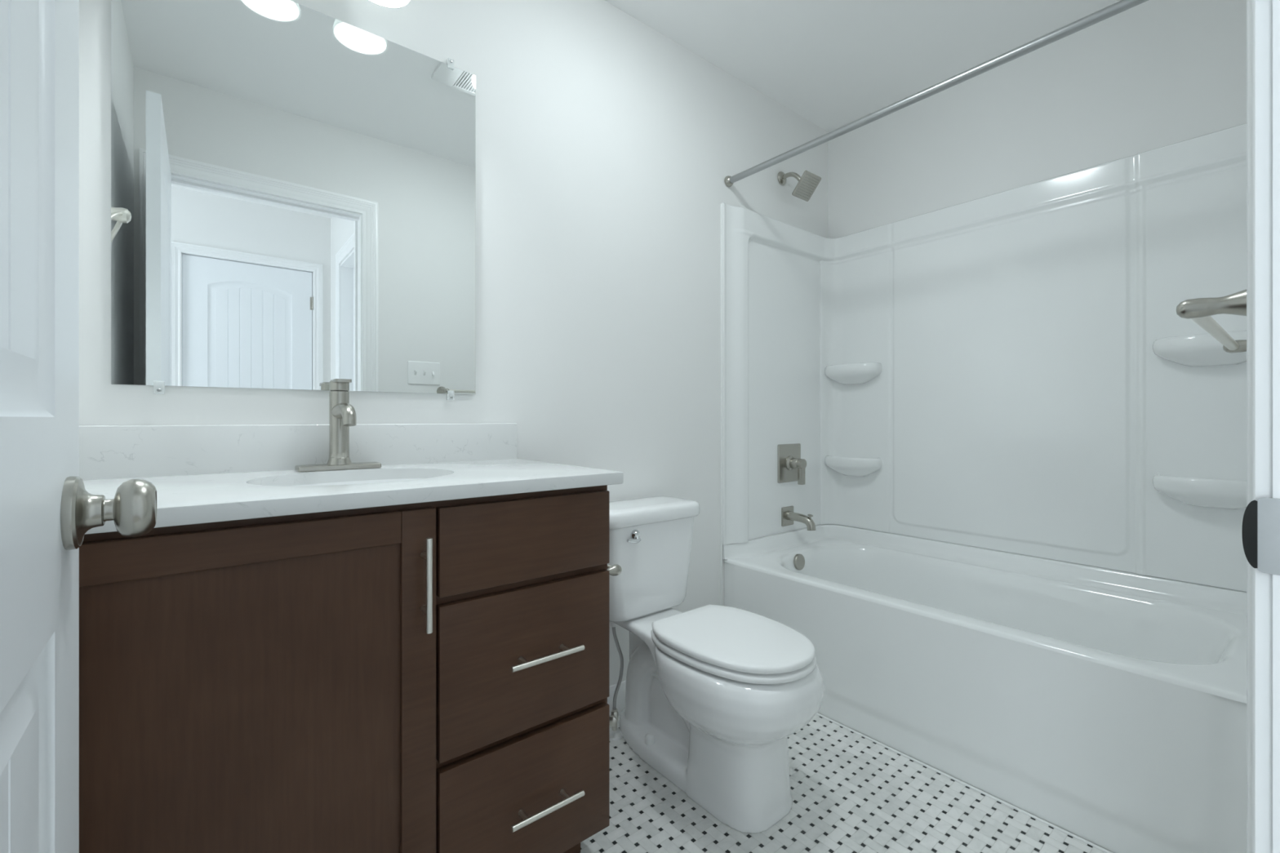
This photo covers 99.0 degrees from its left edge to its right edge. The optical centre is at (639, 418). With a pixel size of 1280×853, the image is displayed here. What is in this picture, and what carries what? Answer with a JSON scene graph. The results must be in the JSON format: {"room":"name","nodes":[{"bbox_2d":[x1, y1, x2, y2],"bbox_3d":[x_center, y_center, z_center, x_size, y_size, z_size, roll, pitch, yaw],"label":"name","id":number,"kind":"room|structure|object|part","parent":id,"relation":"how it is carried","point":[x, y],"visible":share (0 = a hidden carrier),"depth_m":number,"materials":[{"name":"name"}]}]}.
{"room":"bathroom","nodes":[
{"label":"bathroom","id":0,"kind":"room"},
{"bbox_2d":[79,0,827,686],"bbox_3d":[-0.122,-0.199,1.919,2.838,2.440,0.100,0,0,-39],"label":"wall","id":1,"kind":"structure","parent":0,"point":[606,146],"depth_m":1.80,"materials":[{"name":"white paint"}]},
{"bbox_2d":[111,0,475,398],"bbox_3d":[-0.761,-0.522,1.325,0.750,0.945,0.015,0,0,-39],"label":"wall mirror","id":2,"kind":"object","parent":1,"relation":"attached to","point":[293,184],"visible":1,"depth_m":1.27,"materials":[{"name":"silver mirror"}]},
{"bbox_2d":[79,422,516,480],"bbox_3d":[-0.739,0.069,1.339,0.946,0.108,0.018,0,0,-39],"label":"backsplash","id":3,"kind":"structure","parent":1,"relation":"attached to","point":[105,451],"depth_m":1.23,"materials":[{"name":"white stone"}]},
{"bbox_2d":[368,0,411,8],"bbox_3d":[-0.709,-1.139,1.256,0.338,0.231,0.187,0,0,-39],"label":"vanity light","id":4,"kind":"object","parent":1,"relation":"attached to","point":[392,4],"visible":1,"depth_m":1.36,"materials":[{"name":"white glass"}]},
{"bbox_2d":[607,680,626,716],"bbox_3d":[-0.023,0.969,1.927,0.914,0.105,0.014,0,0,-39],"label":"baseboard","id":5,"kind":"structure","parent":1,"relation":"attached to","point":[620,700],"depth_m":1.88,"materials":[{"name":"white wood"}]},
{"bbox_2d":[720,204,722,605],"bbox_3d":[0.330,0.021,2.218,0.007,1.780,0.007,0,0,-39],"label":"trim","id":6,"kind":"structure","parent":1,"relation":"attached to","point":[721,204],"depth_m":2.22,"materials":[{"name":"white"}]},
{"bbox_2d":[777,170,821,201],"bbox_3d":[0.707,-1.043,2.428,0.116,0.141,0.155,0,0,-39],"label":"shower","id":7,"kind":"object","parent":1,"relation":"attached to","point":[807,184],"visible":1,"depth_m":2.40,"materials":[{"name":"silver metal"}]},
{"bbox_3d":[0.681,-1.062,2.435,0.109,0.073,0.027,0,0,37],"label":"shower arm","id":8,"kind":"part","parent":7,"relation":"part of","materials":[{"name":"silver metal"}]},
{"bbox_2d":[724,0,1148,186],"bbox_3d":[0.849,-0.985,1.679,0.045,0.071,1.497,0,0,-41],"label":"shower rod","id":9,"kind":"object","parent":1,"relation":"attached to","point":[1116,8],"visible":1,"depth_m":1.58,"materials":[{"name":"metal"}]},
{"bbox_2d":[580,712,1113,852],"bbox_3d":[0.282,1.051,0.315,4.235,0.060,3.100,0,0,-39],"label":"floor","id":10,"kind":"structure","parent":0,"point":[851,793],"depth_m":1.41,"materials":[{"name":"white tile"}]},
{"bbox_2d":[79,484,608,852],"bbox_3d":[-0.576,0.585,1.132,0.938,0.872,0.545,0,0,-39],"label":"vanity cabinet","id":11,"kind":"object","parent":10,"relation":"on","point":[426,677],"visible":0.87,"depth_m":0.92,"materials":[{"name":"brown wood"}]},
{"bbox_3d":[-0.581,0.544,0.842,0.408,0.658,0.007,0,0,-39],"label":"door panel","id":12,"kind":"part","parent":11,"relation":"part of","materials":[{"name":"brown wood"}]},
{"bbox_3d":[-0.578,0.544,0.839,0.520,0.762,0.019,0,0,-39],"label":"cabinet door","id":13,"kind":"part","parent":11,"relation":"part of","materials":[{"name":"brown wood"}]},
{"bbox_2d":[79,422,623,534],"bbox_3d":[-0.575,0.139,1.138,0.948,0.250,0.538,0,0,-39],"label":"countertop","id":14,"kind":"structure","parent":11,"relation":"on","point":[199,474],"depth_m":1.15,"materials":[{"name":"white stone"}]},
{"bbox_2d":[294,378,381,471],"bbox_3d":[-0.679,0.015,1.254,0.173,0.210,0.152,0,0,-39],"label":"sink faucet","id":15,"kind":"object","parent":14,"relation":"on","point":[342,415],"visible":1,"depth_m":1.27,"materials":[{"name":"silver metal"}]},
{"bbox_3d":[-0.710,0.114,1.292,0.173,0.012,0.054,0,0,-39],"label":"plate","id":16,"kind":"part","parent":15,"relation":"part of","materials":[{"name":"silver metal"}]},
{"bbox_3d":[-0.700,-0.078,1.280,0.041,0.025,0.073,0,0,-39],"label":"lever handle","id":17,"kind":"part","parent":15,"relation":"part of","materials":[{"name":"silver metal"}]},
{"bbox_3d":[-0.670,-0.009,1.242,0.037,0.054,0.122,0,0,-39],"label":"spout","id":18,"kind":"part","parent":15,"relation":"part of","materials":[{"name":"silver metal"}]},
{"bbox_2d":[297,478,422,485],"bbox_3d":[-0.586,0.196,1.140,0.388,0.136,0.318,0,0,-39],"label":"sink basin","id":19,"kind":"object","parent":14,"relation":"in","point":[301,482],"depth_m":1.25,"materials":[{"name":"white ceramic"}]},
{"bbox_3d":[-0.377,0.292,0.967,0.011,0.165,0.038,0,0,-39],"label":"door pull","id":20,"kind":"part","parent":11,"relation":"part of","materials":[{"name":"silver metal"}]},
{"bbox_3d":[-0.223,0.787,1.127,0.384,0.276,0.019,0,0,-39],"label":"drawer","id":21,"kind":"part","parent":11,"relation":"part of","materials":[{"name":"brown wood"}]},
{"bbox_3d":[-0.223,0.489,1.127,0.384,0.286,0.019,0,0,-39],"label":"drawer","id":22,"kind":"part","parent":11,"relation":"part of","materials":[{"name":"brown wood"}]},
{"bbox_3d":[-0.223,0.247,1.127,0.384,0.164,0.019,0,0,-39],"label":"drawer","id":23,"kind":"part","parent":11,"relation":"part of","materials":[{"name":"brown wood"}]},
{"bbox_3d":[-0.192,0.793,1.117,0.164,0.011,0.038,0,0,-39],"label":"drawer pull","id":24,"kind":"part","parent":11,"relation":"part of","materials":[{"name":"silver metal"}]},
{"bbox_3d":[-0.192,0.485,1.117,0.164,0.011,0.038,0,0,-39],"label":"drawer pull","id":25,"kind":"part","parent":11,"relation":"part of","materials":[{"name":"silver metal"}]},
{"bbox_2d":[607,564,622,576],"bbox_3d":[-0.125,0.372,1.382,0.077,0.042,0.188,0,0,-39],"label":"paper holder","id":26,"kind":"object","parent":11,"relation":"attached to","point":[615,570],"visible":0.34,"depth_m":1.33,"materials":[{"name":"silver metal"}]},
{"bbox_2d":[608,622,623,740],"bbox_3d":[-0.082,0.822,1.758,0.060,0.398,0.069,0,0,-3],"label":"water supply valve","id":27,"kind":"object","parent":10,"relation":"on","point":[615,733],"visible":0.88,"depth_m":1.76,"materials":[{"name":"silver metal"}]},
{"bbox_3d":[-0.088,0.959,1.732,0.032,0.032,0.014,0,0,11],"label":"valve handle","id":28,"kind":"part","parent":27,"relation":"part of","materials":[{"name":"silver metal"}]},
{"bbox_2d":[607,496,824,833],"bbox_3d":[0.167,0.649,1.587,0.409,0.744,0.743,0,0,-39],"label":"toilet","id":29,"kind":"object","parent":10,"relation":"on","point":[715,695],"visible":0.99,"depth_m":1.43,"materials":[{"name":"white glazed porcelain"}]},
{"bbox_3d":[-0.019,0.358,1.651,0.062,0.040,0.027,0,0,-39],"label":"flush lever","id":30,"kind":"part","parent":29,"relation":"part of","materials":[{"name":"silver metal"}]},
{"bbox_3d":[-0.004,0.477,1.798,0.372,0.296,0.187,0,0,-39],"label":"tank","id":31,"kind":"part","parent":29,"relation":"part of","materials":[{"name":"white ceramic"}]},
{"bbox_3d":[-0.002,0.303,1.795,0.409,0.051,0.209,0,0,-39],"label":"tank lid","id":32,"kind":"part","parent":29,"relation":"part of","materials":[{"name":"white ceramic"}]},
{"bbox_3d":[0.172,0.824,1.581,0.381,0.394,0.726,0,0,-39],"label":"bowl","id":33,"kind":"part","parent":29,"relation":"part of","materials":[{"name":"white ceramic"}]},
{"bbox_3d":[0.259,0.613,1.474,0.346,0.018,0.432,0,0,-39],"label":"seat","id":34,"kind":"part","parent":29,"relation":"part of","materials":[{"name":"white plastic"}]},
{"bbox_3d":[0.259,0.588,1.475,0.341,0.020,0.426,0,0,-39],"label":"seat lid","id":35,"kind":"part","parent":29,"relation":"part of","materials":[{"name":"white plastic"}]},
{"bbox_2d":[722,524,1246,852],"bbox_3d":[1.106,0.767,1.888,0.769,0.507,1.495,0,0,-39],"label":"bathtub","id":36,"kind":"object","parent":10,"relation":"on","point":[1107,707],"visible":0.8,"depth_m":1.57,"materials":[{"name":"white plastic"}]},
{"bbox_3d":[0.676,0.610,2.324,0.067,0.067,0.021,0,0,-39],"label":"overflow plate","id":37,"kind":"part","parent":36,"relation":"part of","materials":[{"name":"silver metal"}]},
{"bbox_2d":[816,712,1112,852],"bbox_3d":[0.807,1.020,1.645,0.008,0.008,1.497,0,0,-39],"label":"trim","id":38,"kind":"structure","parent":36,"relation":"attached to","point":[1074,836],"depth_m":1.50,"materials":[{"name":"white"}]},
{"bbox_2d":[604,0,1119,132],"bbox_3d":[0.282,-1.459,0.315,4.235,0.080,3.100,0,0,-39],"label":"ceiling","id":39,"kind":"structure","parent":0,"point":[833,64],"depth_m":2.03,"materials":[{"name":"white paint"}]},
{"bbox_2d":[827,0,1246,238],"bbox_3d":[1.444,-0.199,2.163,0.100,2.440,1.497,0,0,-39],"label":"wall","id":40,"kind":"structure","parent":0,"point":[1151,74],"depth_m":1.99,"materials":[{"name":"white paint"}]},
{"bbox_2d":[721,123,1246,591],"bbox_3d":[1.104,-0.180,1.887,0.777,1.388,1.497,0,0,-39],"label":"tub surround","id":41,"kind":"object","parent":40,"relation":"attached to","point":[1017,370],"visible":0.86,"depth_m":2.07,"materials":[{"name":"white plastic"}]},
{"bbox_3d":[0.665,-0.180,2.426,0.777,1.388,0.107,0,0,-39],"label":"panel","id":42,"kind":"part","parent":41,"relation":"part of","materials":[{"name":"white plastic"}]},
{"bbox_2d":[777,443,806,484],"bbox_3d":[0.702,0.206,2.457,0.166,0.178,0.080,0,0,-39],"label":"shower valve","id":43,"kind":"object","parent":41,"relation":"attached to","point":[790,466],"visible":1,"depth_m":2.45,"materials":[{"name":"silver metal"}]},
{"bbox_3d":[0.696,0.203,2.465,0.066,0.066,0.046,0,0,-39],"label":"stem","id":44,"kind":"part","parent":43,"relation":"part of","materials":[{"name":"silver metal"}]},
{"bbox_3d":[0.719,0.238,2.436,0.045,0.114,0.026,0,0,-39],"label":"lever","id":45,"kind":"part","parent":43,"relation":"part of","materials":[{"name":"silver metal"}]},
{"bbox_2d":[781,506,816,530],"bbox_3d":[0.713,0.444,2.424,0.084,0.089,0.145,0,0,-39],"label":"tub spout","id":46,"kind":"object","parent":41,"relation":"attached to","point":[788,516],"visible":1,"depth_m":2.44,"materials":[{"name":"silver metal"}]},
{"bbox_3d":[0.669,0.443,2.477,0.084,0.086,0.007,0,0,-39],"label":"spout plate","id":47,"kind":"part","parent":46,"relation":"part of","materials":[{"name":"silver metal"}]},
{"bbox_2d":[824,455,882,476],"bbox_3d":[0.980,0.225,2.558,0.098,0.092,0.272,0,0,-39],"label":"shelf","id":48,"kind":"object","parent":41,"relation":"attached to","point":[834,465],"depth_m":2.52,"materials":[{"name":"white plastic"}]},
{"bbox_2d":[824,362,882,384],"bbox_3d":[0.980,-0.207,2.558,0.098,0.092,0.272,0,0,-39],"label":"shelf","id":49,"kind":"object","parent":41,"relation":"attached to","point":[835,373],"depth_m":2.52,"materials":[{"name":"white plastic"}]},
{"bbox_2d":[1152,474,1246,509],"bbox_3d":[1.722,0.225,1.646,0.098,0.092,0.272,0,0,-39],"label":"shelf","id":50,"kind":"object","parent":41,"relation":"attached to","point":[1180,491],"depth_m":1.65,"materials":[{"name":"white plastic"}]},
{"bbox_2d":[1152,330,1246,366],"bbox_3d":[1.722,-0.207,1.646,0.098,0.092,0.272,0,0,-39],"label":"shelf","id":51,"kind":"object","parent":41,"relation":"attached to","point":[1199,348],"depth_m":1.66,"materials":[{"name":"white plastic"}]},
{"bbox_3d":[0.890,-0.199,0.674,2.838,2.440,0.115,0,0,-39],"label":"wall","id":52,"kind":"structure","parent":0,"visible":0},
{"bbox_2d":[0,0,156,852],"bbox_3d":[-0.329,0.002,0.238,0.153,2.018,0.736,0,0,-39],"label":"door","id":53,"kind":"structure","parent":52,"relation":"in","point":[46,510],"depth_m":0.43,"materials":[{"name":"white wood"}]},
{"bbox_3d":[-0.484,0.084,0.503,0.059,0.065,0.065,0,0,-39],"label":"knob","id":54,"kind":"part","parent":53,"relation":"part of","materials":[{"name":"silver metal"}]},
{"bbox_2d":[1176,288,1246,353],"bbox_3d":[0.993,-0.146,0.895,0.664,0.054,0.097,0,0,-39],"label":"towel bar","id":55,"kind":"object","parent":52,"relation":"attached to","point":[1200,310],"visible":0.68,"depth_m":0.72,"materials":[{"name":"silver metal"}]},
{"bbox_3d":[0.756,-0.146,0.703,0.054,0.054,0.097,0,0,-39],"label":"bar post","id":56,"kind":"part","parent":55,"relation":"part of","materials":[{"name":"silver metal"}]},
{"bbox_3d":[1.229,-0.146,1.088,0.054,0.054,0.097,0,0,-39],"label":"bar post","id":57,"kind":"part","parent":55,"relation":"part of","materials":[{"name":"silver metal"}]},
{"bbox_2d":[1241,0,1279,852],"bbox_3d":[0.222,-0.035,0.141,0.892,2.112,0.132,0,0,-39],"label":"door frame","id":58,"kind":"structure","parent":52,"relation":"attached to","point":[1259,12],"depth_m":0.42,"materials":[{"name":"white wood"}]},
{"bbox_3d":[0.494,0.088,0.388,0.002,0.057,0.076,0,0,-39],"label":"strike plate","id":59,"kind":"part","parent":58,"relation":"part of","materials":[{"name":"metal"}]}
]}

